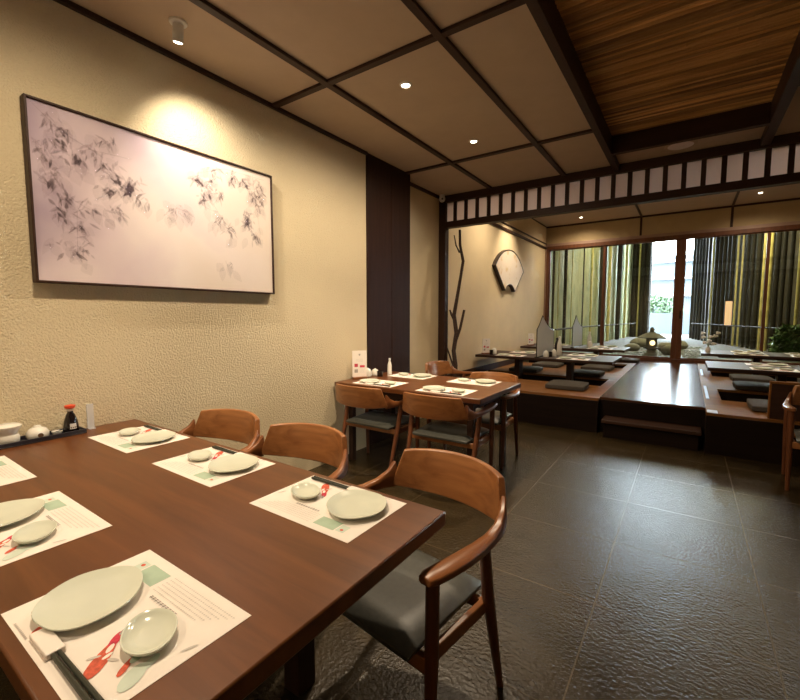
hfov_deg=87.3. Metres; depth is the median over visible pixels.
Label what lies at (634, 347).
rock
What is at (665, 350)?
rock
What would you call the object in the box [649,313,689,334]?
wall
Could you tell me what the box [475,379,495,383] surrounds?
oval plate
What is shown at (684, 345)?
rock
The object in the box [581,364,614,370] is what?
floor cushion
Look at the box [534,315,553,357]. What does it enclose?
divider
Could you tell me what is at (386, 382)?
dish
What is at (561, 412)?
trim
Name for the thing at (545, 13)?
trim
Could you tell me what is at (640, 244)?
bamboo pole
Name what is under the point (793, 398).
dining chair
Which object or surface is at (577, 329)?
divider
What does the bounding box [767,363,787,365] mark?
oval plate
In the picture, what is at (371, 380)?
oval plate
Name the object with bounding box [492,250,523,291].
plaque
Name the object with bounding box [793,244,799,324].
bamboo pole
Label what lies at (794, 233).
pole
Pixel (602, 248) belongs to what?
pole
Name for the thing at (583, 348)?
table
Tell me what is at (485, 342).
menu stand
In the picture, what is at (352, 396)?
dining chair
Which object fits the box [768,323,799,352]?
leafy bush
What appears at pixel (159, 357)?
wall
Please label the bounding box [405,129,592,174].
trim
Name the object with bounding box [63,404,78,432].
sauce bottle
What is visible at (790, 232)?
wall
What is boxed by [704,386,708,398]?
trim
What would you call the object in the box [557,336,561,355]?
sauce bottle
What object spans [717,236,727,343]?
pole
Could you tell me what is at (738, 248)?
bamboo pole
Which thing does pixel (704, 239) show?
pole
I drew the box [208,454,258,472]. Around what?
oval plate
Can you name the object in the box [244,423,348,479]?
dining chair
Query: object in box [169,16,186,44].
ceiling spotlight
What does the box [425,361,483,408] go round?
dining chair
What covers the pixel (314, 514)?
placemat
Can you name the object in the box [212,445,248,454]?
chopsticks
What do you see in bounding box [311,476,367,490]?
chopsticks
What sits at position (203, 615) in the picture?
placemat
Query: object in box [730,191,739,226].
trim
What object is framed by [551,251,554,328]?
pole
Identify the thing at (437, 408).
dining chair
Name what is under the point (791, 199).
trim
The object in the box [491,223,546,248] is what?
trim
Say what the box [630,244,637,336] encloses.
pole
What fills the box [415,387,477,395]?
placemat
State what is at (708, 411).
trim
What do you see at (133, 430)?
dish
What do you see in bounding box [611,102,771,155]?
trim
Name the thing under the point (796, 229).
window
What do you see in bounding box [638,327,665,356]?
stone lantern
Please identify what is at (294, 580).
dining table
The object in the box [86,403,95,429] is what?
card holder
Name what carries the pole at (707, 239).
on the floor at (621, 342)
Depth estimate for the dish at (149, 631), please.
0.79 m
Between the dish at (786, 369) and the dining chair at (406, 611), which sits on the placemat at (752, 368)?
the dish at (786, 369)
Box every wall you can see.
[0,0,366,470]
[410,186,546,418]
[451,131,798,194]
[546,200,799,243]
[549,244,633,344]
[629,243,652,336]
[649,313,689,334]
[689,239,702,337]
[700,231,799,348]
[767,381,799,421]
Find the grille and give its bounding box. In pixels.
[667,141,693,149]
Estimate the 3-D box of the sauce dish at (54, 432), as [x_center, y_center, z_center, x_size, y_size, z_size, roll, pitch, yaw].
[-1.734,0.412,2.121,0.046,0.033,0.048,3,6,34]
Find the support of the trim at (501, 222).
attached to the wall at (507, 317)
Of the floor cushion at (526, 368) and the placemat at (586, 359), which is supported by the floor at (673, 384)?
the floor cushion at (526, 368)
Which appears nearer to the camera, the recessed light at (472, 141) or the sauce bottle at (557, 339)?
the recessed light at (472, 141)
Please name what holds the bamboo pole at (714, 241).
on the floor at (621, 342)
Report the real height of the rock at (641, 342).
0.336 m
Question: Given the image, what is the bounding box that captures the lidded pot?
[0,422,21,444]
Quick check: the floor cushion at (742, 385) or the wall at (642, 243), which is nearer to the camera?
the floor cushion at (742, 385)
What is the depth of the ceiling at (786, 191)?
7.87 m
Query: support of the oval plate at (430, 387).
on the placemat at (447, 389)
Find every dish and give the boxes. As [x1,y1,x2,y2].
[11,520,56,543]
[51,428,63,434]
[119,427,139,435]
[120,608,177,656]
[187,450,211,460]
[291,483,319,499]
[384,381,395,384]
[452,388,464,392]
[457,378,468,380]
[780,368,794,370]
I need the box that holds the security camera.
[439,194,444,201]
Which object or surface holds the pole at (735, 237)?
on the floor at (621, 342)
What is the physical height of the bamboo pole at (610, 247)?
5.100 m
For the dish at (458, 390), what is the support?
on the placemat at (447, 389)
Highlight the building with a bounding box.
[651,254,692,312]
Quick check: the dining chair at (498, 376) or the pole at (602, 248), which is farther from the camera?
the pole at (602, 248)
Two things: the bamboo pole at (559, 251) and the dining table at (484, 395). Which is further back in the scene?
the bamboo pole at (559, 251)
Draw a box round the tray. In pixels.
[0,426,86,449]
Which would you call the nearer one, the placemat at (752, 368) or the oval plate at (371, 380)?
the oval plate at (371, 380)
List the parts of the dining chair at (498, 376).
rail, seat, backrest, leg, rail, armrest, leg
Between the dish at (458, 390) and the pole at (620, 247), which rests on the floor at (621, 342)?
the pole at (620, 247)
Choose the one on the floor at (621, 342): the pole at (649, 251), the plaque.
the pole at (649, 251)
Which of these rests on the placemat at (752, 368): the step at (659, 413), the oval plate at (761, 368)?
the oval plate at (761, 368)
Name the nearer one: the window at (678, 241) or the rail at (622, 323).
the window at (678, 241)
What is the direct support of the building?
on the floor at (621, 342)
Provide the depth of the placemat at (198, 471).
1.67 m
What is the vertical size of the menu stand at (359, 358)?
0.270 m
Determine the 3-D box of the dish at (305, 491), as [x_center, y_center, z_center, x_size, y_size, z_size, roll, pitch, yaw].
[-0.321,0.483,1.423,0.094,0.018,0.128,-3,6,-32]
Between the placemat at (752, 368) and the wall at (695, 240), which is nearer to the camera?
the placemat at (752, 368)
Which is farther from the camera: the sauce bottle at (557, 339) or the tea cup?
the sauce bottle at (557, 339)
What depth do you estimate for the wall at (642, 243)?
18.67 m
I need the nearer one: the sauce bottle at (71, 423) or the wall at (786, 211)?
the sauce bottle at (71, 423)
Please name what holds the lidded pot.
on the tray
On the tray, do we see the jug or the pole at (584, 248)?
the jug
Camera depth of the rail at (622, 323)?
13.45 m
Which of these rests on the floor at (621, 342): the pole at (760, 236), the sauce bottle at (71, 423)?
the pole at (760, 236)
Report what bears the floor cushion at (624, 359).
on the floor at (673, 384)
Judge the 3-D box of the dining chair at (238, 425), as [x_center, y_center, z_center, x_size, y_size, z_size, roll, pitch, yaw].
[-1.126,0.776,2.334,0.676,0.774,0.636,2,5,27]
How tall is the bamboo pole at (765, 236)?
5.100 m
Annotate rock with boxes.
[624,343,639,350]
[630,338,645,346]
[657,342,670,350]
[660,345,670,354]
[681,340,687,349]
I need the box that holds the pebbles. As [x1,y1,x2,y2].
[613,346,703,358]
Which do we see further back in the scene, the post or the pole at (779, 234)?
the pole at (779, 234)
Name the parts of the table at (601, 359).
leg, leg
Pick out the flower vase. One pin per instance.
(708, 350)
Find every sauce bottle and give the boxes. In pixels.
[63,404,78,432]
[387,358,391,374]
[554,338,558,351]
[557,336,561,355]
[587,332,591,346]
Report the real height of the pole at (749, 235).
5.100 m
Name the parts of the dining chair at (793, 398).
leg, armrest, leg, rail, backrest, seat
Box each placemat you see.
[0,456,36,485]
[0,491,112,566]
[1,550,251,699]
[88,426,189,452]
[152,446,275,486]
[250,475,406,542]
[354,380,406,386]
[389,374,435,379]
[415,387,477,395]
[447,379,500,385]
[498,354,526,356]
[556,358,589,360]
[569,354,598,356]
[733,353,768,355]
[745,363,789,366]
[750,367,799,371]
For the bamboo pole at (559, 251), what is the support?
on the floor at (621, 342)
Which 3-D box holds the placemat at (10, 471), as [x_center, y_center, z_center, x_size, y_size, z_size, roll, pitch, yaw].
[-1.627,0.479,1.585,0.425,0.002,0.288,3,6,34]
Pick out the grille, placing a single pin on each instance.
(684, 145)
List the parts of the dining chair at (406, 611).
armrest, seat, rail, leg, backrest, rail, armrest, rail, leg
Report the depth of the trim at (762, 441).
3.92 m
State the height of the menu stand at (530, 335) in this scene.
0.250 m
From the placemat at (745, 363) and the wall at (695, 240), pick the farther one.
the wall at (695, 240)
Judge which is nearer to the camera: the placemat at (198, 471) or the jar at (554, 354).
the placemat at (198, 471)
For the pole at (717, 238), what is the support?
on the floor at (621, 342)
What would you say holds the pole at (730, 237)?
on the floor at (621, 342)
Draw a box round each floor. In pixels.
[0,418,799,699]
[465,360,799,447]
[562,334,799,362]
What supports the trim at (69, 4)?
attached to the wall at (159, 357)
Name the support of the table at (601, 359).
on the floor at (673, 384)
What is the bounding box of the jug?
[25,425,49,439]
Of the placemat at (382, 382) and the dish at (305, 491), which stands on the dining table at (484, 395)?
the placemat at (382, 382)
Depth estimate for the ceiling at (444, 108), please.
2.79 m
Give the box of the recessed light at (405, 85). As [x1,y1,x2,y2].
[399,81,411,88]
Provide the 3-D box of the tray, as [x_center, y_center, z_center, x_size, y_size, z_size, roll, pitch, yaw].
[-1.874,0.442,1.911,0.110,0.022,0.720,3,6,34]
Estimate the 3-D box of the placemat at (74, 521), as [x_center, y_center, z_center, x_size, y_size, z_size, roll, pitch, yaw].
[-1.091,0.509,1.218,0.425,0.002,0.288,3,6,34]
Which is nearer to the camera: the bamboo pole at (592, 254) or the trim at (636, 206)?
the trim at (636, 206)
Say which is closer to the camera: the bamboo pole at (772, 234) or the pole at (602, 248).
the bamboo pole at (772, 234)
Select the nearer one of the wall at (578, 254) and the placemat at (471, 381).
the placemat at (471, 381)
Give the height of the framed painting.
0.877 m
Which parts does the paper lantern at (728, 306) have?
lamp shade, cord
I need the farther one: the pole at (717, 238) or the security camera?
the pole at (717, 238)
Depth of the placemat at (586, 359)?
5.95 m
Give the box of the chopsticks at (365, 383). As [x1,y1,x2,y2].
[365,383,389,386]
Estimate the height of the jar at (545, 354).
0.108 m
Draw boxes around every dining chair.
[179,409,259,450]
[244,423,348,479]
[314,448,506,699]
[335,384,419,465]
[402,392,496,466]
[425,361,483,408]
[443,372,519,467]
[781,385,799,490]
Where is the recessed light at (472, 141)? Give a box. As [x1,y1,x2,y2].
[469,139,478,143]
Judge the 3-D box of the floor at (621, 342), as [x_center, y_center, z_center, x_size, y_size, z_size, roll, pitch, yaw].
[14.484,-0.638,20.551,12.000,0.200,29.750,3,6,34]
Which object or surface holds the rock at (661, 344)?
on the floor at (621, 342)
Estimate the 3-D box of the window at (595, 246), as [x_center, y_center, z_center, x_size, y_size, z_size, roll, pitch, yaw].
[4.012,-1.106,9.578,1.235,2.405,0.028,3,6,34]
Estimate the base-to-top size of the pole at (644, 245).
5.100 m
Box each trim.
[53,0,367,154]
[189,0,491,188]
[272,0,525,107]
[401,0,565,175]
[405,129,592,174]
[410,182,438,198]
[447,359,523,376]
[479,392,597,432]
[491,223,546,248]
[501,222,546,244]
[524,0,619,171]
[543,249,546,318]
[545,250,548,321]
[547,197,799,227]
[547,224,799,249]
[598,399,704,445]
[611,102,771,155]
[629,357,764,363]
[635,205,642,235]
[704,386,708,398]
[704,415,799,466]
[707,410,717,413]
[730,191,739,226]
[760,30,799,145]
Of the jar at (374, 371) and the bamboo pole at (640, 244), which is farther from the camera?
the bamboo pole at (640, 244)
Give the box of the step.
[601,415,700,450]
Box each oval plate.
[0,498,44,527]
[31,566,142,630]
[131,430,175,443]
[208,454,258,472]
[326,489,386,518]
[360,378,379,382]
[413,373,431,376]
[423,385,445,390]
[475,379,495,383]
[753,367,774,369]
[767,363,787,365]
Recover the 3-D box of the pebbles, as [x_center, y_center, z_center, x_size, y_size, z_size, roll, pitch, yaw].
[6.851,0.040,11.100,2.027,0.050,5.081,3,6,34]
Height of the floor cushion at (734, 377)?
0.080 m
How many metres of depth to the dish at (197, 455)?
1.80 m
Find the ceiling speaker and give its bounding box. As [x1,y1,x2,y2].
[664,140,696,150]
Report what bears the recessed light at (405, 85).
in the ceiling at (444, 108)
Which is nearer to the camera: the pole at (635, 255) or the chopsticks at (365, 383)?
the chopsticks at (365, 383)
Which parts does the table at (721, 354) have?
leg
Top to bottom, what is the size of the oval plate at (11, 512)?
0.018 m
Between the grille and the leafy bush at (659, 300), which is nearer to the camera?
the grille
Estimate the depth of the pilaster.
4.45 m
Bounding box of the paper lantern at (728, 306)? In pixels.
[724,236,733,324]
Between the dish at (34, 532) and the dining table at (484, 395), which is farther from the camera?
the dining table at (484, 395)
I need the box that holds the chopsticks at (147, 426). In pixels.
[144,425,168,430]
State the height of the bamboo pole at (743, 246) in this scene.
5.100 m
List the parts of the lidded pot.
lid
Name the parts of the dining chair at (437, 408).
leg, leg, backrest, rail, seat, leg, armrest, rail, leg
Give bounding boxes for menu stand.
[352,350,366,378]
[481,338,489,353]
[527,333,533,344]
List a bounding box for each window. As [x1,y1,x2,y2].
[547,246,607,353]
[599,239,681,358]
[675,231,771,362]
[759,229,799,364]
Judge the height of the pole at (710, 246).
5.100 m
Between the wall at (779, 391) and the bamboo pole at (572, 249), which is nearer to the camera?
the wall at (779, 391)
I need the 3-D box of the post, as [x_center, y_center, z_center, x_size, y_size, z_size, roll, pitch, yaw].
[0.592,-0.594,5.749,0.100,2.930,0.100,3,6,34]
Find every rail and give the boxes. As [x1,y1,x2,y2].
[555,323,634,329]
[691,323,779,328]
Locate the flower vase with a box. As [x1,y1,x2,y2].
[701,331,720,352]
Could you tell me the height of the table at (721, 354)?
0.708 m
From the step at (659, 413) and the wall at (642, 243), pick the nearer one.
the step at (659, 413)
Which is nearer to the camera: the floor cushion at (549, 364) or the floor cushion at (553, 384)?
the floor cushion at (553, 384)
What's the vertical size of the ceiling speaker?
0.008 m
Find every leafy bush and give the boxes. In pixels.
[650,293,685,312]
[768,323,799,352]
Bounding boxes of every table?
[0,419,444,699]
[335,371,520,464]
[475,350,621,380]
[520,343,630,354]
[700,350,799,374]
[705,361,799,381]
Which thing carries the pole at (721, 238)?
on the floor at (621, 342)
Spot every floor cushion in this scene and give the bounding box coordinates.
[509,365,542,372]
[532,361,563,367]
[545,380,588,390]
[574,369,604,376]
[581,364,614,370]
[618,357,639,362]
[729,374,774,382]
[732,381,768,391]
[747,399,767,411]
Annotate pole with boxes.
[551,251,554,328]
[556,251,559,337]
[562,250,567,343]
[569,249,573,344]
[581,248,584,325]
[588,248,593,334]
[597,247,603,342]
[606,246,612,340]
[614,245,622,339]
[622,245,628,337]
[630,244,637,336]
[636,244,641,336]
[638,243,646,336]
[643,243,651,333]
[692,239,699,338]
[694,238,702,339]
[697,238,705,339]
[700,238,708,340]
[704,238,711,340]
[708,237,715,338]
[710,237,719,341]
[714,237,723,342]
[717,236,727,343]
[722,236,731,343]
[726,236,736,344]
[731,235,740,345]
[736,235,744,345]
[740,234,750,346]
[745,234,756,347]
[750,233,762,348]
[756,233,766,349]
[763,233,774,350]
[768,232,782,351]
[777,231,788,327]
[785,231,796,324]
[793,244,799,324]
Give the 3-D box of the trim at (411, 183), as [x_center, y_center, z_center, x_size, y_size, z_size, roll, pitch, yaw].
[0.261,-2.002,5.209,0.030,0.035,0.970,3,6,34]
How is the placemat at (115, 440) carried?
on the dining table at (294, 580)
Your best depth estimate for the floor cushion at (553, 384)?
5.37 m
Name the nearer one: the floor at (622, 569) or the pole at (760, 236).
the floor at (622, 569)
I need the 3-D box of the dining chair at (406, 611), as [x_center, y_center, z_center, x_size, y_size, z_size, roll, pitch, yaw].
[0.046,0.840,1.562,0.676,0.774,0.636,4,6,42]
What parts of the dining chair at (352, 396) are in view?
leg, backrest, leg, rail, seat, armrest, leg, rail, leg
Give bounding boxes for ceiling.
[70,0,799,195]
[534,183,799,226]
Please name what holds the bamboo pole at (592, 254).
on the floor at (621, 342)
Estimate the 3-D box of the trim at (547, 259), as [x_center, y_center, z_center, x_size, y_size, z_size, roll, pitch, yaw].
[3.462,-1.108,9.931,0.070,2.460,0.110,3,6,34]
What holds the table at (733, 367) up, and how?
on the floor at (673, 384)
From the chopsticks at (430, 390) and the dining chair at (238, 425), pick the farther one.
the chopsticks at (430, 390)
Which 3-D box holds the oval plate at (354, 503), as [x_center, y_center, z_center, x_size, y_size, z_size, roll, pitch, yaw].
[-0.137,0.491,1.326,0.189,0.018,0.205,-1,5,-15]
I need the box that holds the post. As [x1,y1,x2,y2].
[438,196,448,375]
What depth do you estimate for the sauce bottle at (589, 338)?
8.36 m
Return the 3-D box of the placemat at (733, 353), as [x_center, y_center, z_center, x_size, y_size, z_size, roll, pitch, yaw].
[5.605,0.073,6.698,0.425,0.002,0.288,3,6,34]
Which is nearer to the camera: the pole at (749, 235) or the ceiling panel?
the ceiling panel
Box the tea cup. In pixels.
[377,371,382,376]
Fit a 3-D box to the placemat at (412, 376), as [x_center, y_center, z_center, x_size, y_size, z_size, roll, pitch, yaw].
[0.124,0.260,4.213,0.425,0.002,0.288,3,6,34]
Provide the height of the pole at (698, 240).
5.100 m
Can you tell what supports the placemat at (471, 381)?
on the dining table at (484, 395)
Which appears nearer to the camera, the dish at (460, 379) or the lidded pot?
the lidded pot
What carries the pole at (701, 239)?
on the floor at (621, 342)
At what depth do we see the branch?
5.79 m
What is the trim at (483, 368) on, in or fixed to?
attached to the wall at (507, 317)
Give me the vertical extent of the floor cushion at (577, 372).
0.080 m
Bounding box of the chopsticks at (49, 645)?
[29,628,103,699]
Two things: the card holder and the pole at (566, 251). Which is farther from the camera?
the pole at (566, 251)
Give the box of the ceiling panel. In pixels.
[555,0,799,135]
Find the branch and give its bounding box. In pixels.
[448,230,464,376]
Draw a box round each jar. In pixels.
[367,368,371,376]
[372,368,377,375]
[543,350,548,356]
[551,349,556,356]
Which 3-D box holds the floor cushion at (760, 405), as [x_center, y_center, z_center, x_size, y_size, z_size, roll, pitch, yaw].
[3.791,0.564,4.191,0.480,0.080,0.480,3,6,34]
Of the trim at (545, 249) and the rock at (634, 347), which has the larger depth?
the rock at (634, 347)
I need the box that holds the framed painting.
[19,93,274,293]
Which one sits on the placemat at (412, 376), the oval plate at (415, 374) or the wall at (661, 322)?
the oval plate at (415, 374)
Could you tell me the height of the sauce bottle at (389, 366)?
0.170 m
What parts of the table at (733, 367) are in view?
leg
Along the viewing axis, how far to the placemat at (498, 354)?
6.54 m
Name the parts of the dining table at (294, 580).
leg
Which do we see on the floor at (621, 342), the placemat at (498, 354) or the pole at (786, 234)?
the pole at (786, 234)
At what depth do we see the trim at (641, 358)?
8.54 m
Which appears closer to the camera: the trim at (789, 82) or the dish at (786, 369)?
the trim at (789, 82)
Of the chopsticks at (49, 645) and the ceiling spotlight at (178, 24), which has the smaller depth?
the chopsticks at (49, 645)
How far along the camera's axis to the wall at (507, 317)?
6.62 m
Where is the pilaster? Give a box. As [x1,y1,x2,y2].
[366,153,409,445]
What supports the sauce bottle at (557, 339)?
on the table at (601, 359)
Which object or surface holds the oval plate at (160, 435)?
on the placemat at (115, 440)
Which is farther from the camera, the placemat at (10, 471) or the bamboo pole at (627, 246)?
the bamboo pole at (627, 246)
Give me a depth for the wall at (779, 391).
3.82 m
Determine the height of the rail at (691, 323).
0.044 m
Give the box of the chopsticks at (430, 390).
[430,390,461,394]
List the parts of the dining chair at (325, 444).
armrest, backrest, armrest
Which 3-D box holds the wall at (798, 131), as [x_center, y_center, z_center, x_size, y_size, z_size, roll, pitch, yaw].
[3.075,-2.147,3.911,6.600,0.470,0.100,3,6,34]
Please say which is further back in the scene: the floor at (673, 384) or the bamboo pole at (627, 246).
the bamboo pole at (627, 246)
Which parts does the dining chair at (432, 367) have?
backrest, armrest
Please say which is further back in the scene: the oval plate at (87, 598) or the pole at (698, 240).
the pole at (698, 240)
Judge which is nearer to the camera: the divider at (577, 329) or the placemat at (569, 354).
the placemat at (569, 354)
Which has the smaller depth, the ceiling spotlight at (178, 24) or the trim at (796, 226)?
the ceiling spotlight at (178, 24)
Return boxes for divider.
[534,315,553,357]
[570,315,582,347]
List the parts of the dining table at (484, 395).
leg, leg, leg, leg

